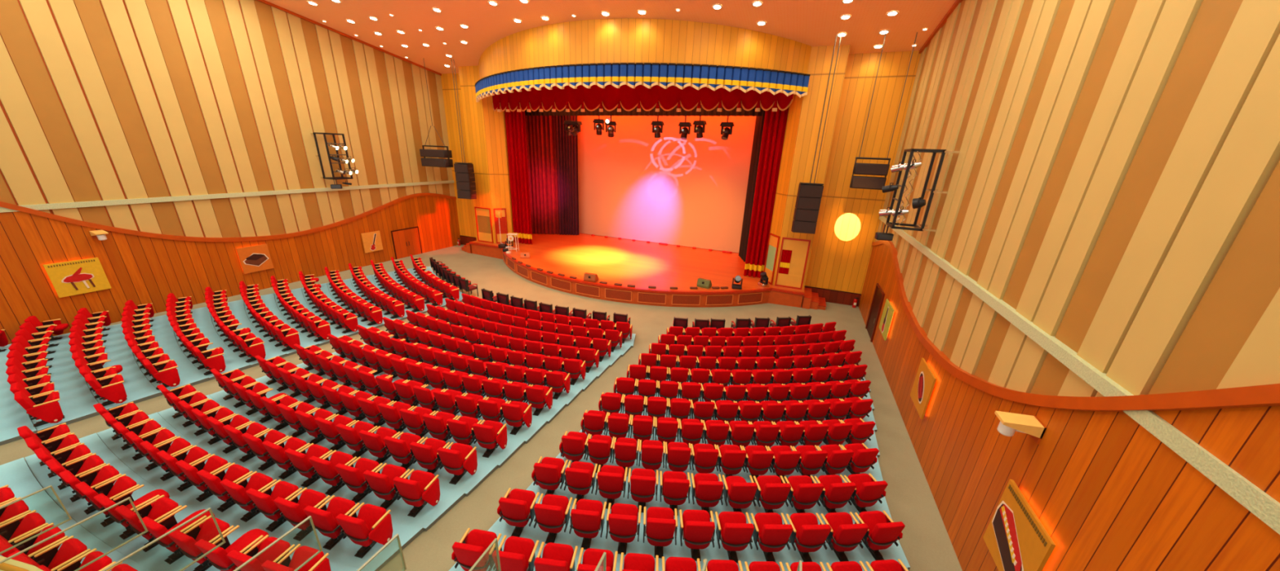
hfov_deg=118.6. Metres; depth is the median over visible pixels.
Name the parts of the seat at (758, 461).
backrest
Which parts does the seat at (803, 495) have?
armrest, backrest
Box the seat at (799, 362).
[791,355,812,368]
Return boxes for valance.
[475,62,810,102]
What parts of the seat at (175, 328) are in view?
backrest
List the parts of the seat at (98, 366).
backrest, armrest, armrest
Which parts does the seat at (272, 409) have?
backrest, armrest, armrest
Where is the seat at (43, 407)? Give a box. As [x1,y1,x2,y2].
[13,391,64,427]
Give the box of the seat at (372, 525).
[335,502,392,559]
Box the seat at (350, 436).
[335,420,377,458]
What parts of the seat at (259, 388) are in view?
backrest, armrest, armrest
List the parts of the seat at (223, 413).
backrest, armrest, armrest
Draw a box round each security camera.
[88,229,108,240]
[994,411,1046,444]
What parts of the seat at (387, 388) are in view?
backrest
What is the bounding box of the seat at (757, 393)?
[742,383,768,403]
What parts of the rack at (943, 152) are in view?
post, post, frame, frame, post, post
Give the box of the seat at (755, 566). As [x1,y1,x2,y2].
[744,561,784,570]
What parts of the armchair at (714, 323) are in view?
backrest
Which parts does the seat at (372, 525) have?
backrest, armrest, panel, armrest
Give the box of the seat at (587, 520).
[568,498,606,550]
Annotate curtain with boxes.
[504,109,532,244]
[524,104,765,115]
[524,115,559,234]
[555,115,578,235]
[738,115,764,262]
[743,106,789,278]
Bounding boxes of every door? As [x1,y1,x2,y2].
[391,226,422,259]
[865,283,884,342]
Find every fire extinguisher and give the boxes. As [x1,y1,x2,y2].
[457,238,460,245]
[852,297,858,308]
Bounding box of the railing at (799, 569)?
[796,560,802,570]
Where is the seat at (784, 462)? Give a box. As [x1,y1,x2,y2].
[767,445,801,484]
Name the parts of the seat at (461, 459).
backrest, panel, armrest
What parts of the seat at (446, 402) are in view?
backrest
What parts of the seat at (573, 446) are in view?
panel, backrest, armrest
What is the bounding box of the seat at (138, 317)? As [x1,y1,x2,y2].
[121,311,150,324]
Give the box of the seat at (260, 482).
[219,471,276,522]
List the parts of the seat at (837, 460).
backrest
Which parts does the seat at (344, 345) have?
backrest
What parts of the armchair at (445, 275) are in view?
frame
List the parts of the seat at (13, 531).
armrest, armrest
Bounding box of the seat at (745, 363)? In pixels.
[735,356,755,370]
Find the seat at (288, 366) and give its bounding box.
[265,361,298,391]
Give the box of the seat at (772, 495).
[753,475,791,513]
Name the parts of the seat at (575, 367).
backrest, panel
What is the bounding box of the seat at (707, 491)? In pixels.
[690,473,724,518]
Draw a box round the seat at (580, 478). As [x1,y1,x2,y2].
[564,461,597,505]
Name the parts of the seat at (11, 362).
backrest, armrest, armrest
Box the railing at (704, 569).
[702,559,706,570]
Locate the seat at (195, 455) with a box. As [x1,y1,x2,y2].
[156,445,211,492]
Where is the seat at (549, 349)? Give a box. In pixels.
[542,342,560,357]
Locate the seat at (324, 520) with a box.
[303,495,359,551]
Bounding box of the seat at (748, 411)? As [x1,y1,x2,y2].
[735,400,762,423]
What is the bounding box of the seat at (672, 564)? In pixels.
[662,556,701,570]
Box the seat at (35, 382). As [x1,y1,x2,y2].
[7,373,51,392]
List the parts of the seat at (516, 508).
panel, armrest, backrest, armrest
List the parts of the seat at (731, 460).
armrest, backrest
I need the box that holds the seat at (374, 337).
[366,329,392,351]
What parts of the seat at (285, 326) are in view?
backrest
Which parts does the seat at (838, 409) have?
backrest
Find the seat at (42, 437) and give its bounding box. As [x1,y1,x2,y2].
[17,422,71,466]
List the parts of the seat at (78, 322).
backrest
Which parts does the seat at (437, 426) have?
backrest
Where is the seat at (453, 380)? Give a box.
[442,370,471,394]
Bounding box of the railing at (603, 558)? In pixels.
[594,552,606,570]
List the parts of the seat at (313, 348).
backrest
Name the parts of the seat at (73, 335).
backrest, armrest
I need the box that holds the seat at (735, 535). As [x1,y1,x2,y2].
[715,511,754,564]
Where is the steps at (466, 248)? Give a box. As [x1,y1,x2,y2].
[461,243,471,253]
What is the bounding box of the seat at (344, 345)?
[337,338,365,363]
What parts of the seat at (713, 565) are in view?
armrest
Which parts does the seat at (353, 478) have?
backrest, armrest, armrest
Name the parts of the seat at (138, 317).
backrest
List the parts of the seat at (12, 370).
backrest, armrest, armrest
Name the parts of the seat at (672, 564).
armrest, armrest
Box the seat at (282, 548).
[226,535,294,570]
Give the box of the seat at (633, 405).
[622,395,645,426]
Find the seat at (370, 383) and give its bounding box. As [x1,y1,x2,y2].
[358,370,392,400]
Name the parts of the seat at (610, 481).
armrest, backrest, armrest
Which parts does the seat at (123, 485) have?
backrest, armrest, armrest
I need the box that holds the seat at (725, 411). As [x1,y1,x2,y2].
[712,400,738,423]
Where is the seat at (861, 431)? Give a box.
[840,418,875,444]
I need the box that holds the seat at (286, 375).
[276,367,311,397]
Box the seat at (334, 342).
[327,333,354,358]
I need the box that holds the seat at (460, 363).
[449,354,476,375]
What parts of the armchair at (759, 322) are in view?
backrest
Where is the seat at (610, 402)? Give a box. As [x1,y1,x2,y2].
[598,392,623,416]
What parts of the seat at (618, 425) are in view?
backrest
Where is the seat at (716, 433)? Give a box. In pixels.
[702,420,729,449]
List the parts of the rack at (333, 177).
post, frame, post, post, frame, post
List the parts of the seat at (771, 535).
armrest, backrest, armrest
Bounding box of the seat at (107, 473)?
[58,463,121,515]
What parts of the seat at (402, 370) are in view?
backrest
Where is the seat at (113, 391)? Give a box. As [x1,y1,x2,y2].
[84,373,127,406]
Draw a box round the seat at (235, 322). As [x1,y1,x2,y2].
[214,316,239,342]
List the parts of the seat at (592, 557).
armrest, backrest, armrest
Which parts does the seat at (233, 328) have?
backrest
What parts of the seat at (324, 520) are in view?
backrest, armrest, armrest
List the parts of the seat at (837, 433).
backrest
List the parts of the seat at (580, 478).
backrest, armrest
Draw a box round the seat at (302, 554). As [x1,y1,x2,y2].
[261,544,330,570]
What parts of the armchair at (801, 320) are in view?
backrest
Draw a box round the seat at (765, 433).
[750,421,780,451]
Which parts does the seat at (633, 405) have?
backrest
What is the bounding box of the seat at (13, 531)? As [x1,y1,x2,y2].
[0,510,48,555]
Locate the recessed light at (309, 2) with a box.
[307,0,318,5]
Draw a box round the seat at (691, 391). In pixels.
[679,382,702,404]
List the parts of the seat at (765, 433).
backrest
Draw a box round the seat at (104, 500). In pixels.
[93,484,169,540]
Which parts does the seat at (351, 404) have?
backrest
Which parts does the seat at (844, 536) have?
armrest, backrest, armrest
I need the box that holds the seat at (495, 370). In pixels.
[485,361,511,380]
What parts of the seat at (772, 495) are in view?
armrest, backrest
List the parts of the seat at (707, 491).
armrest, backrest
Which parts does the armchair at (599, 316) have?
backrest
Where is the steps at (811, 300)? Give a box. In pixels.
[801,287,826,310]
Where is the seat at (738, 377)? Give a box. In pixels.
[729,369,751,385]
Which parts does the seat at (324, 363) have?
backrest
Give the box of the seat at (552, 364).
[543,355,566,372]
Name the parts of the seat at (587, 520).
armrest, backrest, armrest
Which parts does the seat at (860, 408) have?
backrest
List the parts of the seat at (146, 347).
backrest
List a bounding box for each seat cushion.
[8,512,45,541]
[26,525,65,555]
[35,352,47,363]
[35,360,47,371]
[35,367,48,379]
[36,345,48,355]
[36,375,50,387]
[39,338,49,345]
[39,383,54,396]
[41,332,53,341]
[43,391,59,403]
[45,325,56,331]
[47,538,87,570]
[48,424,70,441]
[52,324,68,333]
[55,435,79,452]
[65,444,90,462]
[75,455,103,475]
[79,551,111,570]
[89,466,119,487]
[92,334,102,343]
[93,328,102,337]
[93,340,103,351]
[93,346,105,357]
[94,322,103,331]
[95,354,107,365]
[96,316,105,324]
[98,311,107,319]
[102,367,116,379]
[106,364,122,373]
[106,476,137,498]
[108,374,124,385]
[118,403,138,417]
[125,489,169,509]
[127,411,148,426]
[137,420,160,436]
[141,319,150,327]
[142,313,150,321]
[142,324,151,333]
[142,330,152,339]
[145,336,155,345]
[146,497,178,520]
[147,342,159,351]
[151,348,164,358]
[151,429,174,445]
[156,354,169,364]
[163,360,177,369]
[166,438,191,454]
[168,509,215,531]
[177,385,195,397]
[183,314,191,321]
[183,447,208,464]
[185,318,194,326]
[187,323,196,331]
[188,392,207,405]
[190,328,199,336]
[193,333,204,342]
[195,518,230,542]
[198,337,209,347]
[200,400,219,413]
[202,455,227,473]
[209,348,222,356]
[213,407,233,421]
[222,464,249,482]
[225,528,269,553]
[226,315,235,322]
[229,319,239,328]
[229,369,244,381]
[229,415,249,428]
[238,328,249,336]
[240,376,256,387]
[244,333,256,341]
[244,473,273,490]
[245,422,266,435]
[250,337,263,346]
[252,382,268,395]
[255,537,290,564]
[262,430,285,443]
[268,393,288,402]
[270,481,298,500]
[272,356,285,366]
[273,320,284,328]
[280,324,290,332]
[280,395,297,407]
[282,362,297,372]
[283,437,306,450]
[284,328,297,337]
[288,546,324,570]
[294,368,309,378]
[295,402,315,413]
[297,489,326,517]
[306,444,328,470]
[307,373,323,384]
[309,345,321,355]
[313,408,333,429]
[316,320,328,328]
[320,351,333,359]
[321,379,338,390]
[325,497,355,528]
[329,451,353,478]
[331,355,345,364]
[333,415,353,434]
[337,385,355,394]
[341,335,352,343]
[343,360,358,369]
[351,340,363,349]
[353,421,374,440]
[354,457,378,484]
[355,391,372,409]
[356,504,386,532]
[357,365,373,373]
[363,345,375,351]
[369,327,379,334]
[373,396,391,416]
[375,349,388,359]
[375,374,392,389]
[375,427,396,449]
[379,331,391,336]
[381,464,406,493]
[389,354,402,366]
[392,379,405,390]
[392,401,411,423]
[399,433,421,457]
[404,358,417,371]
[407,380,423,399]
[408,470,435,493]
[413,407,432,429]
[415,327,426,336]
[416,343,428,358]
[419,363,433,377]
[424,438,446,463]
[426,330,438,341]
[430,347,443,360]
[431,388,445,404]
[435,412,455,434]
[436,367,450,384]
[440,334,451,344]
[445,351,458,367]
[445,389,462,409]
[450,443,472,462]
[453,337,465,352]
[453,371,468,389]
[458,416,478,439]
[461,355,474,371]
[466,393,484,413]
[466,529,497,565]
[471,374,488,393]
[475,329,484,342]
[483,362,486,375]
[483,420,503,443]
[484,344,494,359]
[487,397,505,417]
[488,332,498,346]
[492,378,507,397]
[495,362,509,379]
[499,347,511,363]
[502,335,512,349]
[503,536,534,570]
[508,488,535,519]
[510,401,528,422]
[511,382,528,400]
[514,365,528,382]
[515,351,528,366]
[520,338,527,351]
[532,368,546,386]
[533,353,545,369]
[533,385,549,404]
[534,341,543,355]
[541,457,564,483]
[542,494,568,524]
[551,343,560,357]
[552,356,564,372]
[552,371,567,388]
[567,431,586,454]
[569,346,578,359]
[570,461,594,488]
[572,335,575,346]
[572,359,582,374]
[575,499,603,528]
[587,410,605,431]
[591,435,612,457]
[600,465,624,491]
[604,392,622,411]
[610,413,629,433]
[610,503,638,533]
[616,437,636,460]
[618,377,635,394]
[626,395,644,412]
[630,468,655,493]
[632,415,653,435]
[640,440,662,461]
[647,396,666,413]
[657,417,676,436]
[659,381,675,396]
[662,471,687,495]
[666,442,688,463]
[670,367,684,381]
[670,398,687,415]
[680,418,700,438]
[681,382,697,398]
[690,368,705,382]
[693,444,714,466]
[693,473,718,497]
[702,383,718,399]
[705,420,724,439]
[711,368,724,383]
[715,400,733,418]
[717,356,729,368]
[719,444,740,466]
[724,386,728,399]
[725,475,746,495]
[728,421,748,440]
[731,369,745,384]
[736,356,747,369]
[737,400,755,418]
[740,346,744,357]
[745,383,760,400]
[745,445,765,467]
[751,369,764,384]
[752,421,772,441]
[755,356,766,369]
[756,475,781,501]
[757,346,761,356]
[760,400,777,419]
[766,383,781,400]
[770,445,791,468]
[771,368,783,383]
[774,345,779,358]
[776,421,795,441]
[782,400,799,418]
[786,382,800,399]
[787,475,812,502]
[790,368,803,383]
[791,344,796,355]
[791,355,800,368]
[795,445,816,468]
[799,420,817,440]
[803,400,820,417]
[806,343,813,355]
[806,382,821,399]
[808,354,818,368]
[808,367,820,382]
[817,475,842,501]
[820,444,840,467]
[822,419,839,439]
[823,342,830,354]
[823,399,840,417]
[825,352,835,366]
[825,381,839,398]
[826,365,838,380]
[839,351,850,364]
[843,364,855,379]
[843,418,862,439]
[844,379,858,395]
[844,397,860,414]
[844,443,864,466]
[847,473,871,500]
[858,511,887,542]
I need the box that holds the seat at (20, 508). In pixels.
[0,497,31,525]
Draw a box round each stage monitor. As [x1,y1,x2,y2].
[520,252,530,258]
[583,272,598,282]
[697,278,711,288]
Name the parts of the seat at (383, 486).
backrest, armrest, armrest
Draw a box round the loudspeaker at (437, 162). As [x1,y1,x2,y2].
[419,57,453,167]
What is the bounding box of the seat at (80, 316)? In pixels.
[73,313,107,337]
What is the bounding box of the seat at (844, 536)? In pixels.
[820,512,868,562]
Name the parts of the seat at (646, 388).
backrest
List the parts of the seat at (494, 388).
backrest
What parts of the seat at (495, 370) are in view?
backrest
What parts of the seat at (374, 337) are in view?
backrest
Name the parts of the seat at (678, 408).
backrest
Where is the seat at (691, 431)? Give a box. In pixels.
[679,418,704,453]
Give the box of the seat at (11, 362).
[5,357,51,383]
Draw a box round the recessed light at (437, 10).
[431,7,441,12]
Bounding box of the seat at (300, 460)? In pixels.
[284,443,332,488]
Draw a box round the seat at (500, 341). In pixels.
[493,334,515,350]
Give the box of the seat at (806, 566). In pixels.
[785,562,826,570]
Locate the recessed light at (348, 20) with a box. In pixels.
[346,18,355,22]
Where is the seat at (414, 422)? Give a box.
[399,406,435,438]
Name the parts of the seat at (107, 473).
backrest, armrest, armrest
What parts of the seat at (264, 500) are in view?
backrest, armrest, armrest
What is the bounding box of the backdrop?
[577,115,755,253]
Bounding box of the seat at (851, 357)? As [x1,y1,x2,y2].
[839,351,862,366]
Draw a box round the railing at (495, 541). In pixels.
[468,538,501,570]
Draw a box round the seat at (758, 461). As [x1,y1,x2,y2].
[742,445,773,483]
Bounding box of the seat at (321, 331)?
[305,317,331,342]
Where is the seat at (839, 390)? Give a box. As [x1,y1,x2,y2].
[822,381,852,399]
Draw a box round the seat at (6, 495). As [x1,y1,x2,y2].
[0,484,16,509]
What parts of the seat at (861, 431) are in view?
backrest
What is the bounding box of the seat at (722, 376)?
[709,368,731,386]
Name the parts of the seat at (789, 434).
backrest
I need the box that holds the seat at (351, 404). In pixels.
[337,390,374,422]
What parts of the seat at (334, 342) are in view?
backrest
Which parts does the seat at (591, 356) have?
backrest, panel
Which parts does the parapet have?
parapet edge trim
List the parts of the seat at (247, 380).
backrest, armrest, armrest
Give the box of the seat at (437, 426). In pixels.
[422,411,457,441]
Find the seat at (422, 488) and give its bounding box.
[392,469,439,517]
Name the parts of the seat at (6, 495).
armrest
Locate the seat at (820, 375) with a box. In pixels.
[808,367,831,383]
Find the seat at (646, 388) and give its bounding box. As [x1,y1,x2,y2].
[636,379,657,408]
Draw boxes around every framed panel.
[474,206,493,243]
[493,208,507,243]
[763,232,780,284]
[774,237,810,289]
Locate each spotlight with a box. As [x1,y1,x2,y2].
[328,142,338,150]
[329,155,339,161]
[335,168,345,174]
[337,143,346,150]
[339,156,348,163]
[342,168,351,174]
[345,155,354,162]
[349,167,358,173]
[879,207,892,216]
[881,182,898,192]
[890,161,904,173]
[892,206,909,216]
[903,159,922,170]
[911,196,925,208]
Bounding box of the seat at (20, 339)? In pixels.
[11,335,53,361]
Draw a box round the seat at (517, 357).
[506,350,531,367]
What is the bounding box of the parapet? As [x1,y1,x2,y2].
[0,555,43,570]
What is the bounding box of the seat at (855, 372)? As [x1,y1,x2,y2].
[840,364,867,381]
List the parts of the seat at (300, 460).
backrest, armrest, armrest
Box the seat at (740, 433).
[726,421,755,450]
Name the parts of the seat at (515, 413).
backrest, panel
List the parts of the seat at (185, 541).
backrest, armrest, armrest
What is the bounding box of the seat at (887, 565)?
[866,560,908,570]
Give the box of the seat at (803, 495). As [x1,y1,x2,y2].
[784,475,824,513]
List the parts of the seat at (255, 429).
backrest, armrest, armrest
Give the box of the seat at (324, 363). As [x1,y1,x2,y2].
[315,355,346,382]
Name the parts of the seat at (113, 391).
backrest, armrest, panel, armrest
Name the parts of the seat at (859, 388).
backrest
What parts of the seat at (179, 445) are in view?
backrest, armrest, armrest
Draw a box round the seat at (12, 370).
[5,365,48,384]
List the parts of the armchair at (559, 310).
backrest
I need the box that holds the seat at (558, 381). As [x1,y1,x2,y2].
[545,371,570,399]
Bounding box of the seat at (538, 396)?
[524,385,552,416]
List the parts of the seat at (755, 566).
armrest, armrest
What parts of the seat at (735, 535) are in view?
armrest, backrest, armrest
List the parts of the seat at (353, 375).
backrest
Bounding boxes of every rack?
[310,132,352,179]
[885,148,959,231]
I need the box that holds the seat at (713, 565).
[702,560,742,570]
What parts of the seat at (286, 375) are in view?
backrest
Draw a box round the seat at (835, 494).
[814,475,856,513]
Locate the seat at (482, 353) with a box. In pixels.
[472,343,497,362]
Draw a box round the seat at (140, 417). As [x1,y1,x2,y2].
[102,410,151,450]
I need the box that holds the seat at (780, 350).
[773,345,793,359]
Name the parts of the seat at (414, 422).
backrest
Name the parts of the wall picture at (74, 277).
piano leg, piano lid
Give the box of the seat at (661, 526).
[643,506,677,559]
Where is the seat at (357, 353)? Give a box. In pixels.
[349,343,377,369]
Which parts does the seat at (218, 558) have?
backrest, armrest, armrest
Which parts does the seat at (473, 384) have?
backrest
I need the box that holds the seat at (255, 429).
[222,421,269,462]
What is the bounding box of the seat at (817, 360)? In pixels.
[808,354,829,368]
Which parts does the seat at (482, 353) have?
backrest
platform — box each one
[0,344,37,445]
[0,457,151,570]
[24,433,365,570]
[30,333,99,431]
[86,323,161,411]
[97,412,423,570]
[133,315,209,395]
[157,395,465,532]
[174,306,251,380]
[208,386,497,497]
[211,299,287,367]
[244,293,319,355]
[254,371,524,468]
[274,288,346,346]
[296,363,546,444]
[302,283,371,337]
[327,279,393,328]
[331,351,565,423]
[350,275,408,320]
[362,342,582,406]
[372,271,427,314]
[390,336,596,391]
[391,268,446,307]
[410,266,463,302]
[448,543,907,570]
[449,323,621,367]
[488,511,910,570]
[525,478,892,524]
[555,453,883,488]
[578,429,879,457]
[585,363,609,378]
[598,409,877,432]
[606,344,631,356]
[616,392,874,414]
[617,333,635,347]
[633,377,871,399]
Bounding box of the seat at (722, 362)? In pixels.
[715,356,736,371]
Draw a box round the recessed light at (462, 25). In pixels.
[459,24,468,28]
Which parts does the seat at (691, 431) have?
backrest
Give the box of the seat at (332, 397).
[320,385,357,416]
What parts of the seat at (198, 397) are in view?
backrest, armrest, armrest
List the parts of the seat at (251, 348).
backrest, panel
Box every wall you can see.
[0,0,461,344]
[440,17,920,293]
[858,0,1279,570]
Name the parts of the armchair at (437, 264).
frame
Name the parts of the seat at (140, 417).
backrest, armrest, armrest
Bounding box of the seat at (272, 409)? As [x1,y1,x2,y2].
[260,395,300,431]
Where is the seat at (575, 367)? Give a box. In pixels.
[563,359,586,385]
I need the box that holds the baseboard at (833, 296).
[459,235,861,306]
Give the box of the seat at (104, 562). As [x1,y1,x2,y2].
[37,548,115,570]
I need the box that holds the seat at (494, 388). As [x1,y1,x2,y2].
[481,377,510,399]
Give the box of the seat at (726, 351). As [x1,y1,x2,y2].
[721,346,740,358]
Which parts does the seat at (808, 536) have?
armrest, backrest, armrest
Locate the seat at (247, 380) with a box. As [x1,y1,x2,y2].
[220,375,257,408]
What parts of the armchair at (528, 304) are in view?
backrest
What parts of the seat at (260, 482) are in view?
backrest, armrest, armrest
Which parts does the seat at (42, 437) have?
backrest, armrest, armrest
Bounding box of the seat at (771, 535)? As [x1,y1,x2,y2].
[750,513,793,562]
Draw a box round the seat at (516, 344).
[508,337,527,352]
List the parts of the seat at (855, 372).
backrest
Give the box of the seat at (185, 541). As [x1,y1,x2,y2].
[164,515,234,570]
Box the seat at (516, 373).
[504,364,530,383]
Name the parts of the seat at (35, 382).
backrest, armrest, armrest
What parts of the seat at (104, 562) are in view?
backrest, armrest, armrest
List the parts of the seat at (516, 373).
backrest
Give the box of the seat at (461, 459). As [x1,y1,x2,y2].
[436,442,477,484]
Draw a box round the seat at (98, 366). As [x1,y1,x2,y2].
[75,359,122,391]
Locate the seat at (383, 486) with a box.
[363,463,409,510]
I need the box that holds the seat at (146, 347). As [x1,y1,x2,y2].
[127,339,159,368]
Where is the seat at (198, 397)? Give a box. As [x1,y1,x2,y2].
[166,391,208,427]
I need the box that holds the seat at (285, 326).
[265,321,291,346]
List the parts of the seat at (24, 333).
backrest, armrest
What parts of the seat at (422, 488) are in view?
backrest, armrest, panel, armrest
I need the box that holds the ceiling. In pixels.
[265,0,955,73]
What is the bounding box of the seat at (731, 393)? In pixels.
[722,384,746,403]
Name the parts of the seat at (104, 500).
backrest, armrest, armrest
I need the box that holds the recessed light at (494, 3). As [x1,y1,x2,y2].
[488,0,497,5]
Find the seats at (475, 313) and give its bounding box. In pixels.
[122,254,855,355]
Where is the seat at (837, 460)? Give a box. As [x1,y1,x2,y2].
[817,444,853,475]
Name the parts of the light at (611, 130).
spotlight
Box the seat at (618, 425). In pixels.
[605,413,631,442]
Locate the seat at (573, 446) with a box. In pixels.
[559,431,590,468]
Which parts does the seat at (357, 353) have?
backrest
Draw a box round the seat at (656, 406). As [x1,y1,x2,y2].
[645,396,668,428]
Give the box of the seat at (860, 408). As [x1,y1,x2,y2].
[840,397,873,419]
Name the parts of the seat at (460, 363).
backrest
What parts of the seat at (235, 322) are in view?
backrest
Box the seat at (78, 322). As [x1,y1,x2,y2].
[71,319,106,342]
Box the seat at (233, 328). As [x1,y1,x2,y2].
[217,321,250,346]
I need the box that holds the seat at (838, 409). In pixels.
[821,399,852,420]
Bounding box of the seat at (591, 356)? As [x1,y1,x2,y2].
[577,347,599,373]
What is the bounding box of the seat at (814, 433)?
[795,420,829,446]
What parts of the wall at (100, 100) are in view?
dado rail, cornice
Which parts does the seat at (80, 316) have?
backrest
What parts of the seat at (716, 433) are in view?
backrest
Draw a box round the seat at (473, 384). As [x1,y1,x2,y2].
[461,374,490,396]
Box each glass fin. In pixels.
[0,485,71,555]
[0,497,148,570]
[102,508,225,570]
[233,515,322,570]
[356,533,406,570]
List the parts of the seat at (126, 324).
backrest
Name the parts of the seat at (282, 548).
backrest, armrest, armrest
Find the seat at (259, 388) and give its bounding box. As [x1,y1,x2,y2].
[231,382,271,415]
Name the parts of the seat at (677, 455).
armrest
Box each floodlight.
[330,179,342,189]
[874,224,893,240]
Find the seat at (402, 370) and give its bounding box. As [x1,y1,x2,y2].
[390,357,420,381]
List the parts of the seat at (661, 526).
armrest, backrest, armrest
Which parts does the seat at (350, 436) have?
backrest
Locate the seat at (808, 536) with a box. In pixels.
[786,513,831,562]
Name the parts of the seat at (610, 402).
panel, backrest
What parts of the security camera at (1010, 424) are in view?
wall plate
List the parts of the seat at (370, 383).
backrest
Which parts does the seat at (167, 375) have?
backrest, armrest, panel, armrest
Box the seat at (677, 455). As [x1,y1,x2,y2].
[665,442,692,471]
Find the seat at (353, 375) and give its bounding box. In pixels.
[342,365,375,395]
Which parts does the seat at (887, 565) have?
armrest, armrest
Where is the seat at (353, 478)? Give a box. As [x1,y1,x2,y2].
[335,457,382,503]
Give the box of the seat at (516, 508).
[497,488,539,537]
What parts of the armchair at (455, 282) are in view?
backrest, frame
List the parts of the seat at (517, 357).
backrest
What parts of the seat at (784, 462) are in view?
backrest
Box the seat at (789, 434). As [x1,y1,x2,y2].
[773,421,804,447]
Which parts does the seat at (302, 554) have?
backrest, armrest, armrest, panel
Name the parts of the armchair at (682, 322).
backrest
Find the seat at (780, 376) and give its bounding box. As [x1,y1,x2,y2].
[768,368,793,385]
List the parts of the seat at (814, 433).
backrest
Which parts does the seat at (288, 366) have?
backrest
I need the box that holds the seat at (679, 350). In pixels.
[666,344,685,367]
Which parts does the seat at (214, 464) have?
backrest, armrest, armrest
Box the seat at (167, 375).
[142,359,180,390]
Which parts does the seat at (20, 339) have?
backrest, armrest, armrest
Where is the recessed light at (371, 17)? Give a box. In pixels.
[368,16,377,20]
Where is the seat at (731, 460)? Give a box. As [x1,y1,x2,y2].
[716,444,746,477]
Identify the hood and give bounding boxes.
[88,230,108,235]
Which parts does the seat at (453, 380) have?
backrest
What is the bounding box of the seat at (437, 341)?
[428,333,453,351]
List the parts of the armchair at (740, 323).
backrest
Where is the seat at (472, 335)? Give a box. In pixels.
[463,328,484,345]
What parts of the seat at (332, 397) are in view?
backrest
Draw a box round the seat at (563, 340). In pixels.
[558,333,575,346]
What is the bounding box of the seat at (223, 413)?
[191,406,235,444]
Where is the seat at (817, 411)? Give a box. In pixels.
[800,400,831,422]
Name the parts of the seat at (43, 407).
backrest, panel, armrest, armrest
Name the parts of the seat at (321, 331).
backrest, panel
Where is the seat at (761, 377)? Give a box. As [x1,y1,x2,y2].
[750,369,773,385]
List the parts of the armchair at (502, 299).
backrest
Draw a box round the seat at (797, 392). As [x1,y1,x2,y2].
[783,382,811,402]
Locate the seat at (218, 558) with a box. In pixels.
[194,525,269,570]
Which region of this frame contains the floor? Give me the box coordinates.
[0,244,962,570]
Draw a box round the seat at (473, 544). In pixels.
[451,528,501,570]
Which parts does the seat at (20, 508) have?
armrest, armrest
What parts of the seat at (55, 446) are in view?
backrest, armrest, armrest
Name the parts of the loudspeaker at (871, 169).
rigging frame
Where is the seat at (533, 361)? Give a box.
[524,353,548,369]
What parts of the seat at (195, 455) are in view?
backrest, armrest, armrest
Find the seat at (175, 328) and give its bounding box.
[173,325,199,352]
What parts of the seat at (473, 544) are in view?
panel, armrest, backrest, armrest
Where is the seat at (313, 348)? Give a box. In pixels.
[293,343,323,371]
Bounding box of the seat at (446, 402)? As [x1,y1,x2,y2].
[433,389,465,416]
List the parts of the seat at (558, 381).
backrest, panel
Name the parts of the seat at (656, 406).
backrest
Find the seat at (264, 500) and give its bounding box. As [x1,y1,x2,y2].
[245,480,302,532]
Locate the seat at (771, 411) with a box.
[757,400,786,424]
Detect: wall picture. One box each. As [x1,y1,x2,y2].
[43,257,111,297]
[235,244,273,274]
[360,231,382,253]
[879,298,894,340]
[910,358,936,419]
[982,479,1056,570]
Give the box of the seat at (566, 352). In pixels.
[560,345,578,359]
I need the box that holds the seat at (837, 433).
[818,419,853,445]
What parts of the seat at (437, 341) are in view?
backrest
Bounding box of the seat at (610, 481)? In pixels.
[595,465,627,509]
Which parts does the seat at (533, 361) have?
backrest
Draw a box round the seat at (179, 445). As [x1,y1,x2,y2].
[139,436,193,481]
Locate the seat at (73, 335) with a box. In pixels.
[68,331,103,347]
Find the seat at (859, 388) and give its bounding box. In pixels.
[841,379,871,399]
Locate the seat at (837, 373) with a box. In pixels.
[822,365,849,382]
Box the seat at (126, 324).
[120,321,151,336]
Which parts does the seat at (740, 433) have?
backrest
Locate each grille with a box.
[419,149,444,157]
[421,158,444,166]
[453,164,467,173]
[455,173,468,181]
[456,182,469,190]
[457,190,470,199]
[793,221,816,233]
[795,209,817,222]
[797,197,820,209]
[800,185,822,197]
[852,177,885,188]
[855,164,888,174]
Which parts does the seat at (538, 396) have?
backrest, panel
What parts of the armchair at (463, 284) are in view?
backrest, frame, seat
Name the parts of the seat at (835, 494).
armrest, backrest, armrest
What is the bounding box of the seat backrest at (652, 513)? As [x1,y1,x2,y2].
[645,506,674,535]
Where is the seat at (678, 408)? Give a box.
[668,398,691,426]
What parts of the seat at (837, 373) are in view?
backrest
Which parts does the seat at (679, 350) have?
backrest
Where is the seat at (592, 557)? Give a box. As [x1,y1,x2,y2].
[576,547,617,570]
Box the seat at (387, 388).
[375,375,408,403]
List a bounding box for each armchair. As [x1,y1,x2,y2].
[429,257,445,275]
[431,260,448,279]
[435,262,451,280]
[438,266,456,283]
[442,268,460,285]
[446,271,465,287]
[452,274,471,291]
[457,277,478,296]
[481,288,497,302]
[496,292,511,306]
[510,295,524,308]
[524,299,539,311]
[538,302,555,314]
[555,305,573,316]
[572,307,591,319]
[592,311,609,321]
[613,312,631,324]
[672,316,688,331]
[692,319,709,332]
[708,318,725,329]
[730,318,751,328]
[749,317,769,328]
[768,316,791,327]
[790,315,811,325]
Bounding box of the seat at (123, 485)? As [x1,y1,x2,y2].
[75,474,139,527]
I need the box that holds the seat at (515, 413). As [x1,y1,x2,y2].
[501,400,532,435]
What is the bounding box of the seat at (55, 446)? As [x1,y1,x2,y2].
[24,433,80,478]
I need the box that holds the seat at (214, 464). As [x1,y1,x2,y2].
[175,454,231,502]
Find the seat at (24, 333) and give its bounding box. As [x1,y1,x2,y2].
[14,328,56,354]
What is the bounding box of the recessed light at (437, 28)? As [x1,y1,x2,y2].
[435,26,444,30]
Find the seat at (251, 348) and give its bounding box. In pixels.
[235,335,266,363]
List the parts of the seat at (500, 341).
backrest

